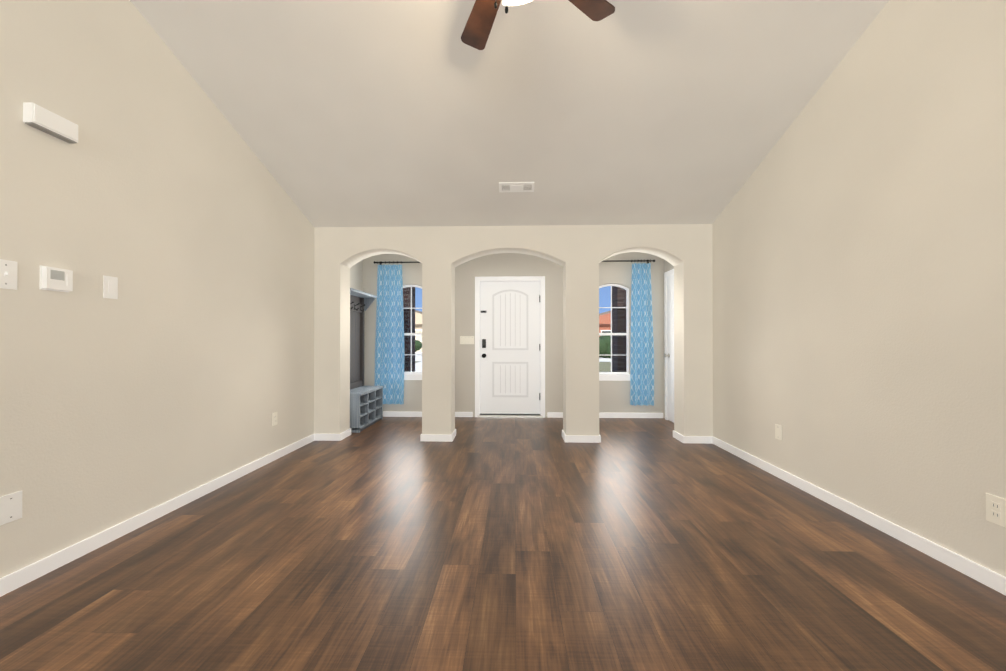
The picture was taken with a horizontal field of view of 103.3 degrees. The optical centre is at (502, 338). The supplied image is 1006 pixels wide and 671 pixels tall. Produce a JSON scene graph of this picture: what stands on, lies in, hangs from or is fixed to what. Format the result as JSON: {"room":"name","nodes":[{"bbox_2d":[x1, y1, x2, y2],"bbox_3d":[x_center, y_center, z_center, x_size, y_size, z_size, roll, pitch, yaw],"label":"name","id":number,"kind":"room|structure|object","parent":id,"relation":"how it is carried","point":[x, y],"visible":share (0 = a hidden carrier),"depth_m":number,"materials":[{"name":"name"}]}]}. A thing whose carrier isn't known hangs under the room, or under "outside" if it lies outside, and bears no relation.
{"room":"empty living room","nodes":[
{"label":"empty living room","id":0,"kind":"room"},
{"bbox_2d":[0,0,362,577],"bbox_3d":[-2.367,-2.101,-0.573,0.150,6.445,13.480,0,0,2],"label":"wall","id":1,"kind":"structure","parent":0,"point":[183,363],"depth_m":2.35,"materials":[{"name":"paint"}]},
{"bbox_2d":[0,259,17,289],"bbox_3d":[-2.213,-0.285,1.776,0.020,0.128,0.082,0,0,2],"label":"switch plate","id":2,"kind":"object","parent":1,"relation":"attached to","point":[8,274],"visible":1,"depth_m":1.78,"materials":[{"name":"white plastic"}]},
{"bbox_2d":[0,490,21,525],"bbox_3d":[-2.218,0.764,1.795,0.006,0.125,0.082,0,0,2],"label":"electrical outlet plate","id":3,"kind":"object","parent":1,"relation":"attached to","point":[11,507],"visible":1,"depth_m":1.79,"materials":[{"name":"white plastic"}]},
{"bbox_2d":[23,102,77,143],"bbox_3d":[-2.193,-1.042,1.939,0.050,0.096,0.194,0,0,2],"label":"box","id":4,"kind":"object","parent":1,"relation":"attached to","point":[38,117],"visible":1,"depth_m":1.91,"materials":[{"name":"white plastic"}]},
{"bbox_2d":[39,265,72,291],"bbox_3d":[-2.200,-0.291,1.967,0.033,0.115,0.122,0,0,2],"label":"thermostat","id":5,"kind":"object","parent":1,"relation":"attached to","point":[55,279],"visible":0.98,"depth_m":1.95,"materials":[{"name":"white plastic"}]},
{"bbox_2d":[103,275,117,298],"bbox_3d":[-2.204,-0.285,2.239,0.008,0.124,0.075,0,0,2],"label":"switch plate","id":6,"kind":"object","parent":1,"relation":"attached to","point":[110,287],"visible":1,"depth_m":2.23,"materials":[{"name":"white plastic"}]},
{"bbox_2d":[0,434,315,596],"bbox_3d":[-2.306,1.079,-1.311,0.014,0.075,11.650,0,0,2],"label":"baseboard","id":7,"kind":"structure","parent":1,"relation":"attached to","point":[8,583],"depth_m":2.31,"materials":[{"name":"white wood"}]},
{"bbox_2d":[272,412,276,425],"bbox_3d":[-2.159,0.763,3.772,0.008,0.120,0.075,0,0,2],"label":"electrical outlet","id":8,"kind":"object","parent":1,"relation":"attached to","point":[274,418],"visible":1,"depth_m":3.76,"materials":[{"name":"beige plastic"}]},
{"bbox_2d":[460,336,473,343],"bbox_3d":[-0.532,0.028,5.891,0.210,0.120,0.020,0,0,2],"label":"switch plate","id":9,"kind":"object","parent":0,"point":[466,339],"depth_m":5.89,"materials":[{"name":"beige plastic"}]},
{"bbox_2d":[0,417,1005,670],"bbox_3d":[-0.066,1.146,-0.662,4.855,0.050,13.480,0,0,2],"label":"floor","id":10,"kind":"structure","parent":0,"point":[476,543],"depth_m":1.90,"materials":[{"name":"brown wood"}]},
{"bbox_2d":[350,288,383,432],"bbox_3d":[-1.924,0.260,5.321,0.381,1.800,0.900,0,0,2],"label":"hall tree","id":11,"kind":"object","parent":10,"relation":"on","point":[366,406],"visible":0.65,"depth_m":5.44,"materials":[{"name":"grey wood"}]},
{"bbox_2d":[130,0,888,226],"bbox_3d":[-0.089,-3.311,-1.437,4.455,4.036,11.870,0,0,2],"label":"ceiling","id":12,"kind":"structure","parent":0,"point":[377,113],"depth_m":2.94,"materials":[{"name":"paint"}]},
{"bbox_2d":[499,182,534,191],"bbox_3d":[0.132,-1.461,3.853,0.340,0.052,0.127,0,0,2],"label":"ceiling vent","id":13,"kind":"object","parent":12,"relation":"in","point":[516,186],"visible":1,"depth_m":3.84,"materials":[{"name":"white plastic"}]},
{"bbox_2d":[461,0,614,49],"bbox_3d":[-0.002,-1.790,1.747,1.253,0.828,1.290,0,0,2],"label":"fan","id":14,"kind":"object","parent":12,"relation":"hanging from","point":[478,26],"visible":1,"depth_m":2.14,"materials":[{"name":"brown wood"}]},
{"bbox_2d":[362,252,663,417],"bbox_3d":[0.129,-0.096,5.963,4.755,2.520,0.160,0,0,2],"label":"wall","id":15,"kind":"structure","parent":0,"point":[614,396],"depth_m":5.88,"materials":[{"name":"paint"}]},
{"bbox_2d":[373,261,419,403],"bbox_3d":[-1.424,-0.091,5.864,0.966,2.110,0.128,0,0,2],"label":"curtain","id":16,"kind":"object","parent":15,"relation":"attached to","point":[389,357],"visible":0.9,"depth_m":5.84,"materials":[{"name":"fabric"}]},
{"bbox_2d":[403,285,421,379],"bbox_3d":[-1.387,-0.093,5.970,0.600,1.426,0.155,0,0,2],"label":"window","id":17,"kind":"structure","parent":15,"relation":"in","point":[411,375],"depth_m":5.99,"materials":[{"name":"white wood"}]},
{"bbox_2d":[383,411,472,416],"bbox_3d":[-1.274,1.127,5.909,1.653,0.075,0.014,0,0,2],"label":"baseboard","id":18,"kind":"structure","parent":15,"relation":"attached to","point":[385,413],"depth_m":5.91,"materials":[{"name":"white wood"}]},
{"bbox_2d":[477,281,542,417],"bbox_3d":[0.104,0.158,5.917,0.960,2.011,0.130,0,0,2],"label":"front door","id":19,"kind":"structure","parent":15,"relation":"in","point":[509,348],"depth_m":5.93,"materials":[{"name":"painted wood"},{"name":"black metal"}]},
{"bbox_2d":[475,276,544,417],"bbox_3d":[0.104,0.127,5.923,1.032,2.075,0.118,0,0,2],"label":"door frame","id":20,"kind":"structure","parent":15,"relation":"attached to","point":[541,279],"depth_m":5.87,"materials":[{"name":"white wood"}]},
{"bbox_2d":[547,412,662,417],"bbox_3d":[1.493,1.126,5.828,1.680,0.075,0.014,0,0,2],"label":"baseboard","id":21,"kind":"structure","parent":15,"relation":"attached to","point":[549,414],"depth_m":5.81,"materials":[{"name":"white wood"}]},
{"bbox_2d":[599,284,629,380],"bbox_3d":[1.611,-0.094,5.882,0.600,1.426,0.155,0,0,2],"label":"window","id":22,"kind":"structure","parent":15,"relation":"in","point":[614,376],"depth_m":5.90,"materials":[{"name":"white wood"}]},
{"bbox_2d":[601,259,654,405],"bbox_3d":[1.729,-0.092,5.771,0.936,2.110,0.128,0,0,2],"label":"curtain","id":23,"kind":"object","parent":15,"relation":"attached to","point":[641,366],"visible":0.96,"depth_m":5.74,"materials":[{"name":"fabric"}]},
{"bbox_2d":[314,224,712,435],"bbox_3d":[0.088,-0.065,4.589,4.455,2.440,0.270,0,0,2],"label":"wall","id":24,"kind":"structure","parent":0,"point":[578,253],"depth_m":4.47,"materials":[{"name":"paint"}]},
{"bbox_2d":[316,432,343,440],"bbox_3d":[-1.971,1.117,4.499,0.282,0.075,0.014,0,0,2],"label":"baseboard","id":25,"kind":"structure","parent":24,"relation":"attached to","point":[319,437],"depth_m":4.49,"materials":[{"name":"white wood"}]},
{"bbox_2d":[344,428,350,434],"bbox_3d":[-1.978,1.119,4.787,0.312,0.075,0.020,0,0,2],"label":"baseboard","id":26,"kind":"structure","parent":24,"relation":"attached to","point":[348,432],"depth_m":4.70,"materials":[{"name":"white wood"}]},
{"bbox_2d":[420,431,455,441],"bbox_3d":[-0.746,1.117,4.463,0.358,0.075,0.014,0,0,2],"label":"baseboard","id":27,"kind":"structure","parent":24,"relation":"attached to","point":[423,437],"depth_m":4.46,"materials":[{"name":"white wood"}]},
{"bbox_2d":[564,435,600,442],"bbox_3d":[0.885,1.117,4.415,0.396,0.075,0.014,0,0,2],"label":"baseboard","id":28,"kind":"structure","parent":24,"relation":"attached to","point":[567,438],"depth_m":4.41,"materials":[{"name":"white wood"}]},
{"bbox_2d":[673,430,680,438],"bbox_3d":[2.156,1.118,4.665,0.328,0.075,0.020,0,0,2],"label":"baseboard","id":29,"kind":"structure","parent":24,"relation":"attached to","point":[676,435],"depth_m":4.56,"materials":[{"name":"white wood"}]},
{"bbox_2d":[680,435,711,443],"bbox_3d":[2.139,1.117,4.378,0.313,0.075,0.014,0,0,2],"label":"baseboard","id":30,"kind":"structure","parent":24,"relation":"attached to","point":[684,439],"depth_m":4.37,"materials":[{"name":"white wood"}]},
{"bbox_2d":[664,0,1005,576],"bbox_3d":[2.236,-2.102,-0.708,0.150,6.445,13.480,0,0,2],"label":"wall","id":31,"kind":"structure","parent":0,"point":[859,280],"depth_m":2.33,"materials":[{"name":"paint"}]},
{"bbox_2d":[664,269,673,421],"bbox_3d":[2.293,0.107,5.228,0.082,2.105,1.010,0,0,2],"label":"door","id":32,"kind":"structure","parent":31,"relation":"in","point":[669,333],"depth_m":5.58,"materials":[{"name":"white wood"}]},
{"bbox_2d":[775,424,781,439],"bbox_3d":[2.275,0.775,3.291,0.006,0.120,0.075,0,0,2],"label":"electrical outlet plate","id":33,"kind":"object","parent":31,"relation":"attached to","point":[778,431],"visible":1,"depth_m":3.29,"materials":[{"name":"beige plastic"}]},
{"bbox_2d":[712,436,1005,595],"bbox_3d":[2.132,1.078,-1.442,0.014,0.075,11.650,0,0,2],"label":"baseboard","id":34,"kind":"structure","parent":31,"relation":"attached to","point":[949,558],"depth_m":2.31,"materials":[{"name":"white wood"}]},
{"bbox_2d":[986,493,1005,527],"bbox_3d":[2.231,0.777,1.801,0.008,0.125,0.078,0,0,2],"label":"electrical outlet","id":35,"kind":"object","parent":31,"relation":"attached to","point":[995,509],"visible":1,"depth_m":1.80,"materials":[{"name":"beige plastic"}]},
{"label":"outside","id":36,"kind":"structure","parent":0,"visible":0},
{"bbox_2d":[415,352,610,371],"bbox_3d":[1.738,1.752,62.900,160.000,0.180,113.740,0,0,2],"label":"ground","id":37,"kind":"structure","parent":36,"point":[418,366],"depth_m":25.33,"materials":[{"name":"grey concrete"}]},
{"bbox_2d":[403,287,414,371],"bbox_3d":[-1.869,-0.267,7.319,0.475,3.120,0.470,0,0,2],"label":"pier","id":38,"kind":"structure","parent":37,"relation":"on","point":[407,326],"depth_m":7.11,"materials":[{"name":"brick"}]},
{"bbox_2d":[415,310,421,351],"bbox_3d":[-11.172,-0.989,49.151,14.800,5.120,10.820,0,0,2],"label":"house","id":39,"kind":"structure","parent":37,"relation":"on","point":[418,322],"depth_m":44.00,"materials":[{"name":"beige"}]},
{"bbox_2d":[415,332,610,357],"bbox_3d":[0.678,0.549,32.754,21.441,2.251,8.195,0,0,2],"label":"bush","id":40,"kind":"object","parent":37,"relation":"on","point":[605,346],"depth_m":28.76,"materials":[{"name":"green plant"}]},
{"bbox_2d":[415,361,610,371],"bbox_3d":[0.368,1.343,16.291,60.000,0.020,15.000,0,0,2],"label":"lawn","id":41,"kind":"structure","parent":37,"relation":"on","point":[604,366],"depth_m":19.07,"materials":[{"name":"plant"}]},
{"bbox_2d":[599,311,610,336],"bbox_3d":[13.917,-0.994,48.413,14.800,5.120,10.820,0,0,2],"label":"house","id":42,"kind":"structure","parent":37,"relation":"on","point":[605,317],"depth_m":43.11,"materials":[{"name":"brown brick"}]},
{"bbox_2d":[612,286,625,371],"bbox_3d":[2.229,-0.267,7.198,0.485,3.120,0.470,0,0,2],"label":"pier","id":43,"kind":"structure","parent":37,"relation":"on","point":[619,340],"depth_m":7.00,"materials":[{"name":"brick"}]}
]}

